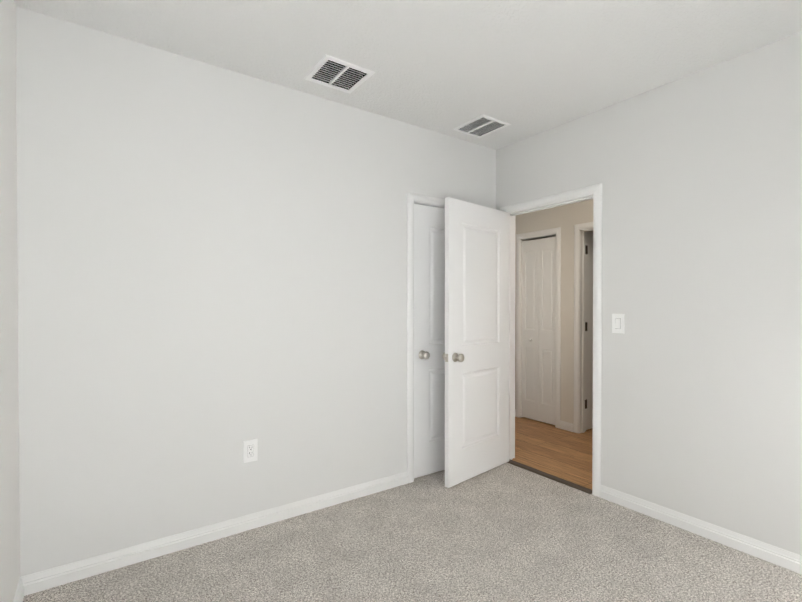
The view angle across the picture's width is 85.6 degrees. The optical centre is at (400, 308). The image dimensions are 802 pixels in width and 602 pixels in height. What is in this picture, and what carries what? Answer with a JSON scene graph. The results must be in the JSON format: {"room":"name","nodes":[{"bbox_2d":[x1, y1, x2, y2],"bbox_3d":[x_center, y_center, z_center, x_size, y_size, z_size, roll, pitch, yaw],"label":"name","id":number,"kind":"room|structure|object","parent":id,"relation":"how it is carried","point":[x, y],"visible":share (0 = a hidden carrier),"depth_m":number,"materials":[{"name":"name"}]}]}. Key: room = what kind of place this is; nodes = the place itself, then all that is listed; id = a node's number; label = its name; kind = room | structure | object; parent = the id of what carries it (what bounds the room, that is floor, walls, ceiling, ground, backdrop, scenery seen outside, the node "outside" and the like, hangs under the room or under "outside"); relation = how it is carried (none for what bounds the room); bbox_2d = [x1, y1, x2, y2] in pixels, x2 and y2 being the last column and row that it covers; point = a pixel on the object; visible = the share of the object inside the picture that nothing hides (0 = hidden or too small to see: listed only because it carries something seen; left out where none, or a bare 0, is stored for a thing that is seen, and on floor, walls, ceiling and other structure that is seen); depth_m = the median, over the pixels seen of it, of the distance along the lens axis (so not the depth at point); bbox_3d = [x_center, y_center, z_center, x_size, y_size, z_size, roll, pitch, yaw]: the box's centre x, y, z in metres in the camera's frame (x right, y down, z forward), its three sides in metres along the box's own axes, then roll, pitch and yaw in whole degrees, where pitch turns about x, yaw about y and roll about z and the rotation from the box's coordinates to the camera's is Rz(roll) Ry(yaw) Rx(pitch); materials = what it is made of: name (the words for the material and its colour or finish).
{"room":"empty bedroom","nodes":[
{"label":"empty bedroom","id":0,"kind":"room"},
{"bbox_2d":[0,0,19,601],"bbox_3d":[-0.724,-0.015,0.442,0.115,2.600,3.515,0,1,-35],"label":"wall","id":1,"kind":"structure","parent":0,"point":[9,497],"depth_m":1.71,"materials":[{"name":"white paint"}]},
{"bbox_2d":[13,575,28,601],"bbox_3d":[-0.704,1.243,0.538,0.015,0.083,3.400,0,1,-35],"label":"baseboard","id":2,"kind":"structure","parent":1,"relation":"attached to","point":[22,590],"depth_m":1.90,"materials":[{"name":"white wood"}]},
{"bbox_2d":[16,6,495,576],"bbox_3d":[-0.524,-0.036,2.804,3.165,2.600,0.115,0,1,-35],"label":"wall","id":3,"kind":"structure","parent":0,"point":[212,268],"depth_m":2.32,"materials":[{"name":"white paint"}]},
{"bbox_2d":[29,471,407,594],"bbox_3d":[-0.806,1.225,2.538,2.093,0.083,0.015,0,1,-35],"label":"baseboard","id":4,"kind":"structure","parent":3,"relation":"attached to","point":[29,584],"depth_m":2.33,"materials":[{"name":"white wood"}]},
{"bbox_2d":[243,439,257,462],"bbox_3d":[-0.866,0.817,2.494,0.080,0.126,0.010,0,1,-35],"label":"electrical outlet","id":5,"kind":"object","parent":3,"relation":"attached to","point":[250,450],"visible":1,"depth_m":2.49,"materials":[{"name":"white plastic"}]},
{"bbox_2d":[407,192,444,482],"bbox_3d":[0.331,0.208,3.368,0.734,2.102,0.184,0,1,-35],"label":"door","id":6,"kind":"structure","parent":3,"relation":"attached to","point":[429,205],"depth_m":3.24,"materials":[{"name":"white wood"}]},
{"bbox_2d":[14,0,801,149],"bbox_3d":[0.769,-1.389,3.084,5.615,0.100,6.130,0,1,-35],"label":"ceiling","id":7,"kind":"structure","parent":0,"point":[524,69],"depth_m":2.17,"materials":[{"name":"white paint"}]},
{"bbox_2d":[304,54,374,93],"bbox_3d":[-0.353,-1.360,2.472,0.305,0.071,0.295,0,1,-35],"label":"ceiling vent","id":8,"kind":"object","parent":7,"relation":"in","point":[336,73],"visible":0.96,"depth_m":2.50,"materials":[{"name":"white metal"}]},
{"bbox_2d":[453,114,509,137],"bbox_3d":[0.589,-1.366,3.183,0.285,0.071,0.310,0,1,-35],"label":"ceiling vent","id":9,"kind":"object","parent":7,"relation":"in","point":[482,125],"visible":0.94,"depth_m":3.20,"materials":[{"name":"white metal"}]},
{"bbox_2d":[23,462,801,601],"bbox_3d":[0.306,1.324,1.640,3.165,0.100,4.265,0,1,-35],"label":"floor","id":10,"kind":"structure","parent":0,"point":[506,532],"depth_m":2.20,"materials":[{"name":"grey carpet"}]},
{"bbox_2d":[512,417,592,489],"bbox_3d":[2.062,1.305,4.020,2.450,0.096,6.130,0,1,-35],"label":"floor","id":11,"kind":"structure","parent":0,"point":[548,448],"depth_m":3.85,"materials":[{"name":"laminate"}]},
{"bbox_2d":[515,199,592,422],"bbox_3d":[2.089,-0.047,4.027,0.115,2.600,6.130,0,1,-35],"label":"wall","id":12,"kind":"structure","parent":0,"point":[566,218],"depth_m":4.47,"materials":[{"name":"beige paint"}]},
{"bbox_2d":[522,237,555,424],"bbox_3d":[1.513,0.233,4.772,0.062,2.003,0.453,0,1,-35],"label":"bifold door","id":13,"kind":"structure","parent":12,"relation":"in","point":[538,320],"depth_m":4.77,"materials":[{"name":"white wood"}]},
{"bbox_2d":[515,409,572,431],"bbox_3d":[1.599,1.214,3.692,1.085,0.083,5.900,0,1,-35],"label":"baseboard","id":14,"kind":"structure","parent":12,"relation":"attached to","point":[567,426],"depth_m":4.47,"materials":[{"name":"white wood"}]},
{"bbox_2d":[585,232,592,429],"bbox_3d":[2.195,0.223,4.618,0.800,2.030,0.106,0,1,-35],"label":"hall door","id":15,"kind":"structure","parent":12,"relation":"in","point":[589,348],"depth_m":4.46,"materials":[{"name":"white"}]},
{"bbox_2d":[496,31,801,555],"bbox_3d":[1.829,-0.032,2.314,0.115,2.600,3.630,0,1,-35],"label":"wall","id":16,"kind":"structure","parent":0,"point":[698,175],"depth_m":2.42,"materials":[{"name":"white paint"}]},
{"bbox_2d":[442,197,509,487],"bbox_3d":[0.609,0.234,3.272,0.771,2.030,0.216,0,1,-35],"label":"entry door","id":17,"kind":"structure","parent":16,"relation":"in","point":[476,356],"depth_m":3.24,"materials":[{"name":"white wood"}]},
{"bbox_2d":[507,459,591,493],"bbox_3d":[1.098,1.258,3.284,0.074,0.012,0.763,0,1,-35],"label":"trim","id":18,"kind":"structure","parent":16,"relation":"attached to","point":[557,479],"depth_m":3.22,"materials":[{"name":"brown"}]},
{"bbox_2d":[500,183,601,496],"bbox_3d":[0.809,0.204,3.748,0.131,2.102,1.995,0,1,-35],"label":"door frame","id":19,"kind":"structure","parent":16,"relation":"attached to","point":[596,190],"depth_m":2.94,"materials":[{"name":"white wood"}]},
{"bbox_2d":[612,314,624,332],"bbox_3d":[1.405,0.094,2.805,0.012,0.126,0.080,0,1,-35],"label":"light switch","id":20,"kind":"object","parent":16,"relation":"attached to","point":[618,323],"visible":1,"depth_m":2.80,"materials":[{"name":"white plastic"}]},
{"bbox_2d":[600,485,801,573],"bbox_3d":[2.039,1.230,1.916,0.015,0.083,2.430,0,1,-35],"label":"baseboard","id":21,"kind":"structure","parent":16,"relation":"attached to","point":[789,560],"depth_m":2.39,"materials":[{"name":"white wood"}]}
]}

